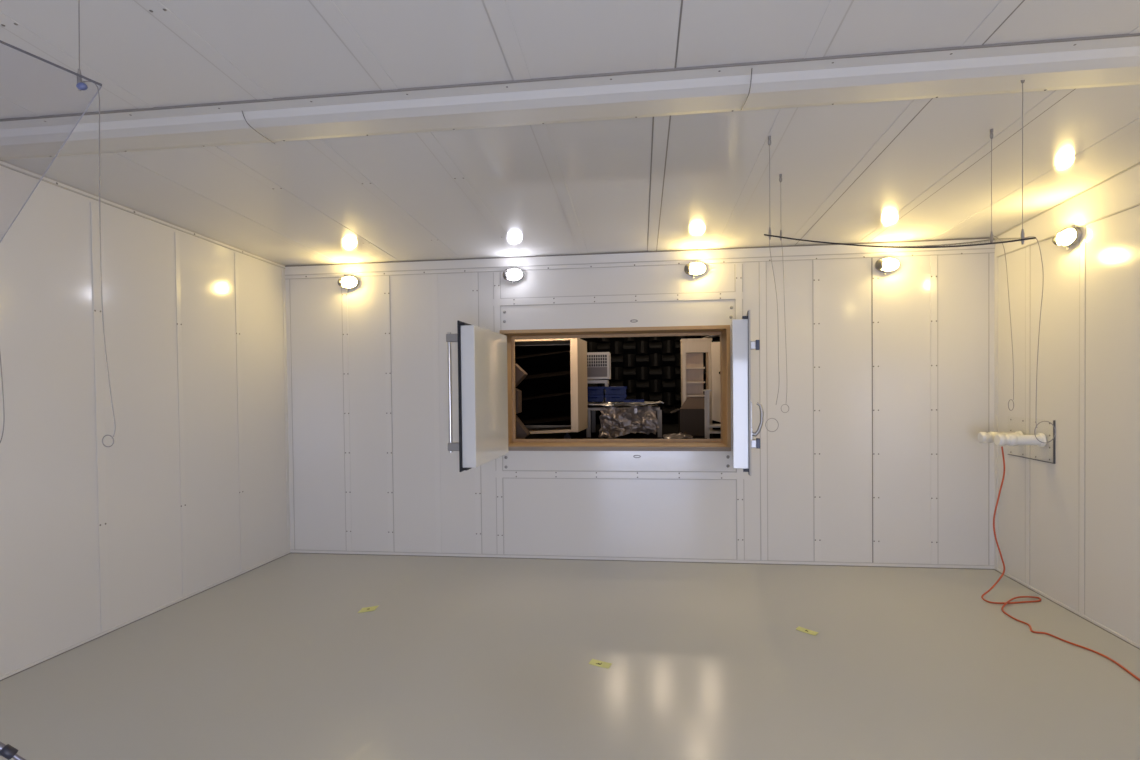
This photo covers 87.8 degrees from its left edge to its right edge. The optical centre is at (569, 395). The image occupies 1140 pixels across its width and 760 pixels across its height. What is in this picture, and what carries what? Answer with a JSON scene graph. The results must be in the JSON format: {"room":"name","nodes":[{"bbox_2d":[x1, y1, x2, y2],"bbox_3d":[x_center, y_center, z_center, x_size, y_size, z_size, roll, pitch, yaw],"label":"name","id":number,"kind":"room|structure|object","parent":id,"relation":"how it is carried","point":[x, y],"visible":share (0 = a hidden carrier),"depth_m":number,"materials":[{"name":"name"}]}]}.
{"room":"acoustic test room","nodes":[
{"label":"acoustic test room","id":0,"kind":"room"},
{"bbox_2d":[0,166,287,676],"bbox_3d":[-3.942,-0.012,2.262,0.109,3.700,8.788,0,1,10],"label":"wall","id":1,"kind":"structure","parent":0,"point":[189,494],"depth_m":4.60,"materials":[{"name":"white"}]},
{"bbox_2d":[0,160,284,268],"bbox_3d":[-3.906,-1.525,2.231,0.017,0.414,8.783,0,1,10],"label":"trim","id":2,"kind":"structure","parent":1,"relation":"attached to","point":[2,163],"depth_m":4.63,"materials":[{"name":"white"}]},
{"bbox_2d":[0,551,290,680],"bbox_3d":[-3.869,1.826,2.286,0.015,0.022,8.783,0,1,10],"label":"baseboard","id":3,"kind":"structure","parent":1,"relation":"attached to","point":[65,650],"depth_m":4.61,"materials":[{"name":"white"}]},
{"bbox_2d":[0,0,1139,265],"bbox_3d":[-0.289,-1.636,1.812,7.984,0.510,8.989,-1,1,7],"label":"ceiling","id":4,"kind":"structure","parent":0,"point":[914,169],"depth_m":3.52,"materials":[{"name":"white"}]},
{"bbox_2d":[0,354,4,442],"bbox_3d":[-2.648,-0.639,2.718,0.072,1.807,0.018,-1,1,7],"label":"wire","id":5,"kind":"object","parent":4,"relation":"hanging from","point":[0,354],"visible":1,"depth_m":2.72,"materials":[{"name":"silver metal"}]},
{"bbox_2d":[76,0,115,446],"bbox_3d":[-1.665,-0.688,2.072,0.058,1.750,0.086,0,1,45],"label":"wire","id":6,"kind":"object","parent":4,"relation":"hanging from","point":[80,85],"visible":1,"depth_m":2.10,"materials":[{"name":"silver metal"}]},
{"bbox_2d":[0,40,101,242],"bbox_3d":[-2.109,-0.860,2.167,0.895,0.550,0.266,0,1,26],"label":"sheet","id":7,"kind":"object","parent":6,"relation":"hanging from","point":[2,42],"visible":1,"depth_m":2.08,"materials":[{"name":"grey"}]},
{"bbox_2d":[0,33,1139,159],"bbox_3d":[-0.023,-1.533,3.116,7.384,0.076,0.444,-1,1,7],"label":"beam","id":8,"kind":"structure","parent":4,"relation":"attached to","point":[1105,60],"depth_m":3.04,"materials":[{"name":"white"}]},
{"bbox_2d":[242,111,274,143],"bbox_3d":[-1.742,-1.475,3.331,0.056,0.095,0.441,-1,1,-6],"label":"wire","id":9,"kind":"object","parent":8,"relation":"attached to","point":[242,111],"visible":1,"depth_m":3.19,"materials":[{"name":"grey"}]},
{"bbox_2d":[741,68,751,109],"bbox_3d":[0.889,-1.507,3.001,0.012,0.097,0.394,-1,1,9],"label":"wire","id":10,"kind":"object","parent":8,"relation":"attached to","point":[751,68],"visible":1,"depth_m":2.83,"materials":[{"name":"grey"}]},
{"bbox_2d":[1020,80,1055,442],"bbox_3d":[2.290,-0.671,2.894,0.165,1.814,0.018,-1,1,7],"label":"wire","id":11,"kind":"object","parent":8,"relation":"hanging from","point":[1022,81],"visible":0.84,"depth_m":2.90,"materials":[{"name":"silver metal"}]},
{"bbox_2d":[765,136,778,431],"bbox_3d":[1.211,-0.664,3.558,0.085,1.772,0.018,-1,1,7],"label":"wire","id":12,"kind":"object","parent":4,"relation":"hanging from","point":[769,137],"visible":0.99,"depth_m":3.55,"materials":[{"name":"silver metal"}]},
{"bbox_2d":[779,174,788,412],"bbox_3d":[1.495,-0.707,4.132,0.060,1.661,0.018,-1,1,7],"label":"wire","id":13,"kind":"object","parent":4,"relation":"hanging from","point":[780,175],"visible":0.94,"depth_m":4.13,"materials":[{"name":"silver metal"}]},
{"bbox_2d":[990,129,1013,410],"bbox_3d":[2.545,-0.736,3.489,0.135,1.656,0.018,-1,1,7],"label":"wire","id":14,"kind":"object","parent":4,"relation":"hanging from","point":[991,130],"visible":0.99,"depth_m":3.49,"materials":[{"name":"silver metal"}]},
{"bbox_2d":[764,234,1035,247],"bbox_3d":[1.849,-0.939,3.526,1.387,0.381,0.821,0,1,33],"label":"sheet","id":15,"kind":"object","parent":14,"relation":"hanging from","point":[1027,238],"visible":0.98,"depth_m":3.24,"materials":[{"name":"black"}]},
{"bbox_2d":[0,553,1139,759],"bbox_3d":[-0.172,1.853,1.810,8.800,0.100,9.089,-1,1,7],"label":"floor","id":16,"kind":"structure","parent":0,"point":[458,658],"depth_m":3.81,"materials":[{"name":"paint"}]},
{"bbox_2d":[0,741,25,759],"bbox_3d":[-2.562,1.251,2.017,1.562,1.148,1.480,-1,1,7],"label":"tripod stand","id":17,"kind":"object","parent":16,"relation":"on","point":[7,751],"visible":1,"depth_m":2.29,"materials":[{"name":"grey"}]},
{"bbox_2d":[358,605,378,612],"bbox_3d":[-1.665,1.766,4.891,0.177,0.004,0.100,-1,1,-23],"label":"paper note","id":18,"kind":"object","parent":16,"relation":"on","point":[366,609],"visible":1,"depth_m":4.88,"materials":[{"name":"yellow"}]},
{"bbox_2d":[588,659,611,668],"bbox_3d":[0.199,1.762,3.886,0.155,0.004,0.075,0,1,29],"label":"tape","id":19,"kind":"object","parent":16,"relation":"on","point":[594,662],"visible":1,"depth_m":3.89,"materials":[{"name":"yellow"}]},
{"bbox_2d":[796,626,818,634],"bbox_3d":[1.746,1.736,4.363,0.070,0.004,0.162,-1,1,-41],"label":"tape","id":20,"kind":"object","parent":16,"relation":"on","point":[799,628],"visible":1,"depth_m":4.36,"materials":[{"name":"yellow"}]},
{"bbox_2d":[525,423,720,438],"bbox_3d":[0.941,0.627,8.757,6.800,0.100,5.011,-1,1,7],"label":"floor","id":21,"kind":"structure","parent":0,"point":[666,428],"depth_m":8.63,"materials":[{"name":"black"}]},
{"bbox_2d":[516,415,529,438],"bbox_3d":[-0.810,0.435,7.213,0.622,0.374,0.220,-1,1,7],"label":"block","id":22,"kind":"object","parent":21,"relation":"on","point":[522,432],"visible":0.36,"depth_m":7.08,"materials":[{"name":"brown"}]},
{"bbox_2d":[515,388,521,413],"bbox_3d":[-0.863,0.075,7.213,0.513,0.323,0.220,-1,1,7],"label":"block","id":23,"kind":"object","parent":22,"relation":"on","point":[518,393],"visible":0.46,"depth_m":7.11,"materials":[{"name":"brown"}]},
{"bbox_2d":[515,363,526,386],"bbox_3d":[-0.826,-0.242,7.203,0.586,0.287,0.220,-1,1,7],"label":"block","id":24,"kind":"object","parent":23,"relation":"on","point":[520,374],"visible":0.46,"depth_m":7.07,"materials":[{"name":"brown"}]},
{"bbox_2d":[515,338,587,438],"bbox_3d":[-0.423,-0.060,7.903,1.210,1.332,0.720,0,1,11],"label":"shelf","id":25,"kind":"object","parent":21,"relation":"on","point":[554,387],"depth_m":7.86,"materials":[{"name":"brown wood"}]},
{"bbox_2d":[586,405,661,436],"bbox_3d":[0.682,0.373,8.738,1.299,0.415,1.000,-1,1,7],"label":"work table","id":26,"kind":"object","parent":21,"relation":"on","point":[592,409],"visible":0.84,"depth_m":8.31,"materials":[{"name":"grey metal"}]},
{"bbox_2d":[588,401,664,405],"bbox_3d":[0.785,0.120,8.640,1.150,0.056,0.934,-1,1,7],"label":"foil cover","id":27,"kind":"object","parent":26,"relation":"on","point":[650,402],"visible":0.87,"depth_m":8.36,"materials":[{"name":"metal"}]},
{"bbox_2d":[587,394,604,401],"bbox_3d":[0.354,0.043,8.757,0.318,0.100,0.396,-1,1,7],"label":"plastic crate","id":28,"kind":"object","parent":27,"relation":"on","point":[591,398],"visible":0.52,"depth_m":8.59,"materials":[{"name":"blue"}]},
{"bbox_2d":[587,387,604,394],"bbox_3d":[0.355,-0.068,8.775,0.324,0.118,0.376,-1,1,7],"label":"plastic crate","id":29,"kind":"object","parent":28,"relation":"on","point":[590,390],"visible":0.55,"depth_m":8.62,"materials":[{"name":"blue"}]},
{"bbox_2d":[587,380,608,401],"bbox_3d":[0.412,-0.067,9.266,0.376,0.333,0.440,-1,1,7],"label":"stand","id":30,"kind":"object","parent":27,"relation":"on","point":[606,382],"visible":0.33,"depth_m":9.04,"materials":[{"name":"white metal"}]},
{"bbox_2d":[587,352,610,379],"bbox_3d":[0.435,-0.455,9.284,0.386,0.411,0.455,-1,1,7],"label":"box","id":31,"kind":"object","parent":30,"relation":"on","point":[598,363],"visible":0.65,"depth_m":9.08,"materials":[{"name":"white plastic"}]},
{"bbox_2d":[604,394,626,401],"bbox_3d":[0.677,0.041,8.719,0.318,0.100,0.396,-1,1,7],"label":"plastic crate","id":32,"kind":"object","parent":27,"relation":"on","point":[609,398],"visible":0.91,"depth_m":8.56,"materials":[{"name":"blue"}]},
{"bbox_2d":[604,386,626,394],"bbox_3d":[0.678,-0.071,8.737,0.324,0.118,0.376,-1,1,7],"label":"plastic crate","id":33,"kind":"object","parent":32,"relation":"on","point":[610,390],"visible":0.99,"depth_m":8.58,"materials":[{"name":"blue"}]},
{"bbox_2d":[624,399,643,402],"bbox_3d":[0.904,0.080,8.361,0.288,0.040,0.276,-1,1,7],"label":"plastic crate","id":34,"kind":"object","parent":27,"relation":"on","point":[625,400],"visible":1,"depth_m":8.26,"materials":[{"name":"blue"}]},
{"bbox_2d":[598,405,657,437],"bbox_3d":[0.788,0.374,8.127,0.816,0.468,0.158,0,1,11],"label":"sheet","id":35,"kind":"object","parent":26,"relation":"hanging from","point":[616,422],"visible":0.99,"depth_m":8.12,"materials":[{"name":"silver"}]},
{"bbox_2d":[664,433,692,438],"bbox_3d":[1.435,0.539,7.891,0.381,0.057,0.570,-1,1,7],"label":"heap","id":36,"kind":"object","parent":21,"relation":"on","point":[671,435],"visible":0.98,"depth_m":7.75,"materials":[{"name":"brown"}]},
{"bbox_2d":[670,398,704,436],"bbox_3d":[1.726,0.308,8.458,0.578,0.530,0.490,-1,1,7],"label":"carton","id":37,"kind":"object","parent":21,"relation":"on","point":[691,415],"visible":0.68,"depth_m":8.22,"materials":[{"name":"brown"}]},
{"bbox_2d":[680,338,711,429],"bbox_3d":[1.896,-0.137,8.893,0.447,1.403,0.330,-1,1,7],"label":"shelf unit","id":38,"kind":"object","parent":21,"relation":"on","point":[692,350],"visible":0.75,"depth_m":8.79,"materials":[{"name":"wood"}]},
{"bbox_2d":[703,390,720,438],"bbox_3d":[1.929,0.253,7.836,0.297,0.656,0.315,-1,1,7],"label":"stand","id":39,"kind":"object","parent":21,"relation":"on","point":[708,432],"visible":0.54,"depth_m":7.70,"materials":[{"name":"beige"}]},
{"bbox_2d":[711,342,720,436],"bbox_3d":[2.044,-0.076,8.121,0.206,1.302,0.210,-1,1,7],"label":"panel","id":40,"kind":"object","parent":21,"relation":"on","point":[715,346],"visible":0.54,"depth_m":8.06,"materials":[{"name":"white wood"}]},
{"bbox_2d":[290,253,987,564],"bbox_3d":[0.490,0.074,6.211,7.900,3.300,0.130,-1,1,7],"label":"wall","id":41,"kind":"structure","parent":0,"point":[876,455],"depth_m":6.07,"materials":[{"name":"white"}]},
{"bbox_2d":[282,268,294,551],"bbox_3d":[-3.115,0.169,6.558,0.057,3.180,0.050,-1,1,7],"label":"trim","id":42,"kind":"structure","parent":41,"relation":"attached to","point":[286,282],"depth_m":6.57,"materials":[{"name":"white"}]},
{"bbox_2d":[338,275,358,290],"bbox_3d":[-2.413,-1.224,6.426,0.220,0.175,0.100,-1,1,7],"label":"lamp","id":43,"kind":"object","parent":41,"relation":"attached to","point":[348,282],"visible":1,"depth_m":6.41,"materials":[{"name":"grey"}]},
{"bbox_2d":[446,320,507,471],"bbox_3d":[-0.810,-0.001,5.690,0.259,1.307,1.214,0,1,14],"label":"shutter","id":44,"kind":"object","parent":41,"relation":"attached to","point":[482,353],"visible":1,"depth_m":5.21,"materials":[{"name":"white"}]},
{"bbox_2d":[503,267,523,283],"bbox_3d":[-0.600,-1.262,6.211,0.220,0.175,0.100,-1,1,7],"label":"lamp","id":45,"kind":"object","parent":41,"relation":"attached to","point":[512,275],"visible":1,"depth_m":6.19,"materials":[{"name":"grey"}]},
{"bbox_2d":[500,325,730,450],"bbox_3d":[0.472,-0.064,6.376,2.387,1.281,0.462,-1,1,7],"label":"window","id":46,"kind":"structure","parent":41,"relation":"in","point":[723,444],"depth_m":6.33,"materials":[{"name":"brown wood"}]},
{"bbox_2d":[285,238,994,278],"bbox_3d":[0.467,-1.399,6.125,7.300,0.165,0.016,-1,1,7],"label":"trim","id":47,"kind":"structure","parent":41,"relation":"attached to","point":[822,251],"depth_m":6.09,"materials":[{"name":"white"}]},
{"bbox_2d":[290,550,994,569],"bbox_3d":[0.502,1.706,6.175,7.300,0.037,0.016,-1,1,7],"label":"baseboard","id":48,"kind":"structure","parent":41,"relation":"attached to","point":[733,561],"depth_m":6.12,"materials":[{"name":"white"}]},
{"bbox_2d":[684,260,705,277],"bbox_3d":[1.267,-1.279,5.990,0.220,0.175,0.100,-1,1,7],"label":"lamp","id":49,"kind":"object","parent":41,"relation":"attached to","point":[693,269],"visible":1,"depth_m":5.97,"materials":[{"name":"grey"}]},
{"bbox_2d":[731,310,763,475],"bbox_3d":[1.580,-0.028,5.423,0.248,1.357,1.217,0,1,12],"label":"shutter","id":50,"kind":"object","parent":41,"relation":"attached to","point":[741,345],"visible":1,"depth_m":4.86,"materials":[{"name":"white"}]},
{"bbox_2d":[875,256,898,274],"bbox_3d":[3.100,-1.272,5.774,0.220,0.175,0.100,-1,1,7],"label":"lamp","id":51,"kind":"object","parent":41,"relation":"attached to","point":[884,265],"visible":1,"depth_m":5.75,"materials":[{"name":"grey"}]},
{"bbox_2d":[988,240,997,567],"bbox_3d":[4.078,0.102,5.708,0.057,3.180,0.050,-1,1,7],"label":"trim","id":52,"kind":"structure","parent":41,"relation":"attached to","point":[992,259],"depth_m":5.72,"materials":[{"name":"white"}]},
{"bbox_2d":[591,338,720,423],"bbox_3d":[1.212,-0.915,11.171,6.600,2.900,0.100,-1,1,7],"label":"wall","id":53,"kind":"structure","parent":0,"point":[665,420],"depth_m":11.08,"materials":[{"name":"black"}]},
{"bbox_2d":[585,338,597,342],"bbox_3d":[0.395,-1.101,11.005,0.227,0.227,0.420,-1,1,7],"label":"wedge","id":54,"kind":"object","parent":53,"relation":"attached to","point":[586,339],"visible":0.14,"depth_m":11.02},
{"bbox_2d":[587,342,597,351],"bbox_3d":[0.398,-0.866,11.009,0.227,0.227,0.420,-1,1,7],"label":"wedge","id":55,"kind":"object","parent":53,"relation":"attached to","point":[591,346],"visible":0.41,"depth_m":10.88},
{"bbox_2d":[588,383,598,386],"bbox_3d":[0.406,-0.161,11.020,0.227,0.227,0.420,-1,1,7],"label":"wedge","id":56,"kind":"object","parent":53,"relation":"attached to","point":[591,384],"visible":0.23,"depth_m":10.86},
{"bbox_2d":[597,343,610,353],"bbox_3d":[0.631,-0.868,10.981,0.227,0.227,0.420,-1,1,7],"label":"wedge","id":57,"kind":"object","parent":53,"relation":"attached to","point":[601,347],"visible":0.73,"depth_m":10.85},
{"bbox_2d":[598,338,610,342],"bbox_3d":[0.628,-1.103,10.977,0.227,0.227,0.420,-1,1,7],"label":"wedge","id":58,"kind":"object","parent":53,"relation":"attached to","point":[600,340],"visible":0.36,"depth_m":10.93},
{"bbox_2d":[599,380,610,386],"bbox_3d":[0.639,-0.163,10.993,0.227,0.227,0.420,-1,1,7],"label":"wedge","id":59,"kind":"object","parent":53,"relation":"attached to","point":[600,384],"visible":0.23,"depth_m":10.97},
{"bbox_2d":[610,337,622,341],"bbox_3d":[0.862,-1.105,10.950,0.227,0.227,0.420,-1,1,7],"label":"wedge","id":60,"kind":"object","parent":53,"relation":"attached to","point":[620,339],"visible":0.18,"depth_m":10.94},
{"bbox_2d":[610,380,623,385],"bbox_3d":[0.873,-0.166,10.965,0.227,0.227,0.420,-1,1,7],"label":"wedge","id":61,"kind":"object","parent":53,"relation":"attached to","point":[613,382],"visible":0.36,"depth_m":10.92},
{"bbox_2d":[611,355,622,366],"bbox_3d":[0.867,-0.635,10.957,0.227,0.227,0.420,-1,1,7],"label":"wedge","id":62,"kind":"object","parent":53,"relation":"attached to","point":[616,360],"visible":0.82,"depth_m":10.86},
{"bbox_2d":[611,341,622,354],"bbox_3d":[0.865,-0.870,10.954,0.227,0.227,0.420,-1,1,7],"label":"wedge","id":63,"kind":"object","parent":53,"relation":"attached to","point":[616,346],"visible":0.91,"depth_m":10.87,"materials":[{"name":"black"}]},
{"bbox_2d":[611,367,623,379],"bbox_3d":[0.870,-0.401,10.961,0.227,0.227,0.420,-1,1,7],"label":"wedge","id":64,"kind":"object","parent":53,"relation":"attached to","point":[616,372],"visible":0.96,"depth_m":10.85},
{"bbox_2d":[623,367,635,379],"bbox_3d":[1.103,-0.403,10.934,0.227,0.227,0.420,-1,1,7],"label":"wedge","id":65,"kind":"object","parent":53,"relation":"attached to","point":[629,373],"visible":1,"depth_m":10.85,"materials":[{"name":"black"}]},
{"bbox_2d":[623,342,635,354],"bbox_3d":[1.098,-0.873,10.926,0.227,0.227,0.420,-1,1,7],"label":"wedge","id":66,"kind":"object","parent":53,"relation":"attached to","point":[628,347],"visible":0.95,"depth_m":10.83,"materials":[{"name":"black"}]},
{"bbox_2d":[623,337,635,341],"bbox_3d":[1.095,-1.107,10.922,0.227,0.227,0.420,-1,1,7],"label":"wedge","id":67,"kind":"object","parent":53,"relation":"attached to","point":[625,339],"visible":0.36,"depth_m":10.90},
{"bbox_2d":[624,380,635,391],"bbox_3d":[1.106,-0.168,10.938,0.227,0.227,0.420,-1,1,7],"label":"wedge","id":68,"kind":"object","parent":53,"relation":"attached to","point":[631,384],"visible":0.73,"depth_m":10.82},
{"bbox_2d":[624,354,635,366],"bbox_3d":[1.101,-0.638,10.930,0.227,0.227,0.420,-1,1,7],"label":"wedge","id":69,"kind":"object","parent":53,"relation":"attached to","point":[629,359],"visible":1,"depth_m":10.83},
{"bbox_2d":[626,393,635,404],"bbox_3d":[1.109,0.067,10.941,0.227,0.227,0.420,-1,1,7],"label":"wedge","id":70,"kind":"object","parent":53,"relation":"attached to","point":[629,395],"visible":0.36,"depth_m":10.87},
{"bbox_2d":[636,341,647,354],"bbox_3d":[1.331,-0.875,10.898,0.227,0.227,0.420,-1,1,7],"label":"wedge","id":71,"kind":"object","parent":53,"relation":"attached to","point":[641,346],"visible":1,"depth_m":10.81,"materials":[{"name":"black"}]},
{"bbox_2d":[636,380,648,391],"bbox_3d":[1.339,-0.170,10.910,0.227,0.227,0.420,-1,1,7],"label":"wedge","id":72,"kind":"object","parent":53,"relation":"attached to","point":[641,385],"visible":1,"depth_m":10.80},
{"bbox_2d":[636,367,648,379],"bbox_3d":[1.337,-0.405,10.906,0.227,0.227,0.420,-1,1,7],"label":"wedge","id":73,"kind":"object","parent":53,"relation":"attached to","point":[642,373],"visible":1,"depth_m":10.83,"materials":[{"name":"black"}]},
{"bbox_2d":[636,355,648,366],"bbox_3d":[1.334,-0.640,10.902,0.227,0.227,0.420,-1,1,7],"label":"wedge","id":74,"kind":"object","parent":53,"relation":"attached to","point":[641,360],"visible":1,"depth_m":10.81,"materials":[{"name":"black"}]},
{"bbox_2d":[636,337,648,341],"bbox_3d":[1.329,-1.110,10.895,0.227,0.227,0.420,-1,1,7],"label":"wedge","id":75,"kind":"object","parent":53,"relation":"attached to","point":[637,338],"visible":0.23,"depth_m":10.90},
{"bbox_2d":[637,392,648,401],"bbox_3d":[1.342,0.065,10.914,0.227,0.227,0.420,-1,1,7],"label":"wedge","id":76,"kind":"object","parent":53,"relation":"attached to","point":[641,395],"visible":0.59,"depth_m":10.86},
{"bbox_2d":[649,353,660,366],"bbox_3d":[1.567,-0.642,10.875,0.227,0.227,0.420,-1,1,7],"label":"wedge","id":77,"kind":"object","parent":53,"relation":"attached to","point":[654,359],"visible":0.96,"depth_m":10.78,"materials":[{"name":"black"}]},
{"bbox_2d":[649,337,660,341],"bbox_3d":[1.562,-1.112,10.867,0.227,0.227,0.420,-1,1,7],"label":"wedge","id":78,"kind":"object","parent":53,"relation":"attached to","point":[651,339],"visible":0.36,"depth_m":10.83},
{"bbox_2d":[649,392,661,404],"bbox_3d":[1.575,0.063,10.886,0.227,0.227,0.420,-1,1,7],"label":"wedge","id":79,"kind":"object","parent":53,"relation":"attached to","point":[653,396],"visible":0.86,"depth_m":10.79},
{"bbox_2d":[649,380,661,391],"bbox_3d":[1.573,-0.172,10.882,0.227,0.227,0.420,-1,1,7],"label":"wedge","id":80,"kind":"object","parent":53,"relation":"attached to","point":[654,385],"visible":1,"depth_m":10.81,"materials":[{"name":"black"}]},
{"bbox_2d":[649,367,661,378],"bbox_3d":[1.570,-0.407,10.879,0.227,0.227,0.420,-1,1,7],"label":"wedge","id":81,"kind":"object","parent":53,"relation":"attached to","point":[654,372],"visible":1,"depth_m":10.76,"materials":[{"name":"black"}]},
{"bbox_2d":[649,342,661,353],"bbox_3d":[1.565,-0.877,10.871,0.227,0.227,0.420,-1,1,7],"label":"wedge","id":82,"kind":"object","parent":53,"relation":"attached to","point":[654,347],"visible":0.95,"depth_m":10.76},
{"bbox_2d":[661,340,673,353],"bbox_3d":[1.798,-0.879,10.843,0.227,0.227,0.420,-1,1,7],"label":"wedge","id":83,"kind":"object","parent":53,"relation":"attached to","point":[668,345],"visible":0.95,"depth_m":10.75,"materials":[{"name":"black"}]},
{"bbox_2d":[662,366,673,378],"bbox_3d":[1.803,-0.409,10.851,0.227,0.227,0.420,-1,1,7],"label":"wedge","id":84,"kind":"object","parent":53,"relation":"attached to","point":[668,371],"visible":0.96,"depth_m":10.74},
{"bbox_2d":[661,336,674,341],"bbox_3d":[1.795,-1.114,10.839,0.227,0.227,0.420,-1,1,7],"label":"wedge","id":85,"kind":"object","parent":53,"relation":"attached to","point":[663,338],"visible":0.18,"depth_m":10.83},
{"bbox_2d":[662,392,674,404],"bbox_3d":[1.809,0.061,10.859,0.227,0.227,0.420,-1,1,7],"label":"wedge","id":86,"kind":"object","parent":53,"relation":"attached to","point":[667,397],"visible":1,"depth_m":10.79,"materials":[{"name":"black"}]},
{"bbox_2d":[662,380,674,391],"bbox_3d":[1.806,-0.174,10.855,0.227,0.227,0.420,-1,1,7],"label":"wedge","id":87,"kind":"object","parent":53,"relation":"attached to","point":[667,385],"visible":1,"depth_m":10.76,"materials":[{"name":"black"}]},
{"bbox_2d":[662,354,674,366],"bbox_3d":[1.801,-0.644,10.847,0.227,0.227,0.420,-1,1,7],"label":"wedge","id":88,"kind":"object","parent":53,"relation":"attached to","point":[667,359],"visible":0.95,"depth_m":10.77,"materials":[{"name":"black"}]},
{"bbox_2d":[662,405,675,416],"bbox_3d":[1.811,0.296,10.862,0.227,0.227,0.420,-1,1,7],"label":"wedge","id":89,"kind":"object","parent":53,"relation":"attached to","point":[666,409],"visible":0.82,"depth_m":10.79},
{"bbox_2d":[674,367,680,378],"bbox_3d":[2.037,-0.411,10.823,0.227,0.227,0.420,-1,1,7],"label":"wedge","id":90,"kind":"object","parent":53,"relation":"attached to","point":[677,370],"visible":0.46,"depth_m":10.75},
{"bbox_2d":[674,353,680,366],"bbox_3d":[2.034,-0.646,10.819,0.227,0.227,0.420,-1,1,7],"label":"wedge","id":91,"kind":"object","parent":53,"relation":"attached to","point":[677,356],"visible":0.46,"depth_m":10.77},
{"bbox_2d":[674,341,680,353],"bbox_3d":[2.031,-0.881,10.816,0.227,0.227,0.420,-1,1,7],"label":"wedge","id":92,"kind":"object","parent":53,"relation":"attached to","point":[677,344],"visible":0.41,"depth_m":10.77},
{"bbox_2d":[675,405,680,417],"bbox_3d":[2.045,0.293,10.835,0.227,0.227,0.420,-1,1,7],"label":"wedge","id":93,"kind":"object","parent":53,"relation":"attached to","point":[676,406],"visible":0.14,"depth_m":10.84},
{"bbox_2d":[675,392,680,403],"bbox_3d":[2.042,0.059,10.831,0.227,0.227,0.420,-1,1,7],"label":"wedge","id":94,"kind":"object","parent":53,"relation":"attached to","point":[677,394],"visible":0.45,"depth_m":10.79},
{"bbox_2d":[675,379,680,391],"bbox_3d":[2.039,-0.176,10.827,0.227,0.227,0.420,-1,1,7],"label":"wedge","id":95,"kind":"object","parent":53,"relation":"attached to","point":[677,381],"visible":0.41,"depth_m":10.79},
{"bbox_2d":[674,336,686,340],"bbox_3d":[2.029,-1.116,10.812,0.227,0.227,0.420,-1,1,7],"label":"wedge","id":96,"kind":"object","parent":53,"relation":"attached to","point":[677,338],"visible":0.14,"depth_m":10.78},
{"bbox_2d":[687,336,700,338],"bbox_3d":[2.262,-1.118,10.784,0.227,0.227,0.420,-1,1,7],"label":"wedge","id":97,"kind":"object","parent":53,"relation":"attached to","point":[688,337],"visible":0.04,"depth_m":10.75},
{"bbox_2d":[703,379,705,391],"bbox_3d":[2.506,-0.181,10.772,0.227,0.227,0.420,-1,1,7],"label":"wedge","id":98,"kind":"object","parent":53,"relation":"attached to","point":[704,384],"visible":0.04,"depth_m":10.72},
{"bbox_2d":[703,366,705,378],"bbox_3d":[2.503,-0.416,10.768,0.227,0.227,0.420,-1,1,7],"label":"wedge","id":99,"kind":"object","parent":53,"relation":"attached to","point":[704,370],"visible":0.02,"depth_m":10.67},
{"bbox_2d":[703,353,705,365],"bbox_3d":[2.501,-0.651,10.764,0.227,0.227,0.420,-1,1,7],"label":"wedge","id":100,"kind":"object","parent":53,"relation":"attached to","point":[704,354],"visible":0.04,"depth_m":10.71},
{"bbox_2d":[998,205,1139,644],"bbox_3d":[3.517,-0.082,1.380,0.105,3.700,8.775,-1,1,8],"label":"wall","id":101,"kind":"structure","parent":0,"point":[1069,528],"depth_m":4.61,"materials":[{"name":"white"}]},
{"bbox_2d":[1008,419,1054,463],"bbox_3d":[4.023,0.379,5.182,0.017,0.356,0.648,-1,1,8],"label":"wall plate","id":102,"kind":"object","parent":101,"relation":"attached to","point":[1053,462],"visible":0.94,"depth_m":4.87,"materials":[{"name":"clear plastic"}]},
{"bbox_2d":[977,431,1022,442],"bbox_3d":[3.876,0.381,5.334,0.332,0.119,0.119,-1,1,7],"label":"pipe","id":103,"kind":"object","parent":102,"relation":"attached to","point":[983,437],"visible":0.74,"depth_m":5.32,"materials":[{"name":"white"}]},
{"bbox_2d":[977,432,991,442],"bbox_3d":[3.752,0.382,5.357,0.081,0.099,0.100,-1,1,7],"label":"socket","id":104,"kind":"object","parent":103,"relation":"attached to","point":[983,437],"depth_m":5.33,"materials":[{"name":"white"}]},
{"bbox_2d":[994,433,1045,446],"bbox_3d":[3.822,0.381,5.033,0.350,0.119,0.119,-1,1,7],"label":"pipe","id":105,"kind":"object","parent":102,"relation":"attached to","point":[999,439],"visible":0.99,"depth_m":5.00,"materials":[{"name":"white"}]},
{"bbox_2d":[994,434,1009,445],"bbox_3d":[3.692,0.382,5.057,0.086,0.099,0.100,-1,1,7],"label":"socket","id":106,"kind":"object","parent":105,"relation":"attached to","point":[999,439],"depth_m":5.03,"materials":[{"name":"white"}]},
{"bbox_2d":[981,446,1139,680],"bbox_3d":[3.447,1.091,4.214,0.458,1.273,1.794,0,1,18],"label":"cable","id":107,"kind":"object","parent":105,"relation":"hanging from","point":[1002,574],"visible":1,"depth_m":4.88,"materials":[{"name":"orange plastic"}]},
{"bbox_2d":[994,162,1139,256],"bbox_3d":[3.445,-1.524,1.363,0.017,0.593,8.773,-1,1,8],"label":"trim","id":108,"kind":"structure","parent":101,"relation":"attached to","point":[1120,192],"depth_m":4.51,"materials":[{"name":"white"}]},
{"bbox_2d":[994,567,1139,649],"bbox_3d":[3.483,1.758,1.417,0.015,0.022,8.773,-1,1,8],"label":"baseboard","id":109,"kind":"structure","parent":101,"relation":"attached to","point":[1099,625],"depth_m":4.64,"materials":[{"name":"white"}]},
{"bbox_2d":[1052,225,1081,249],"bbox_3d":[3.888,-1.236,4.642,0.100,0.175,0.220,-1,1,7],"label":"lamp","id":110,"kind":"object","parent":101,"relation":"attached to","point":[1068,237],"visible":1,"depth_m":4.59,"materials":[{"name":"grey"}]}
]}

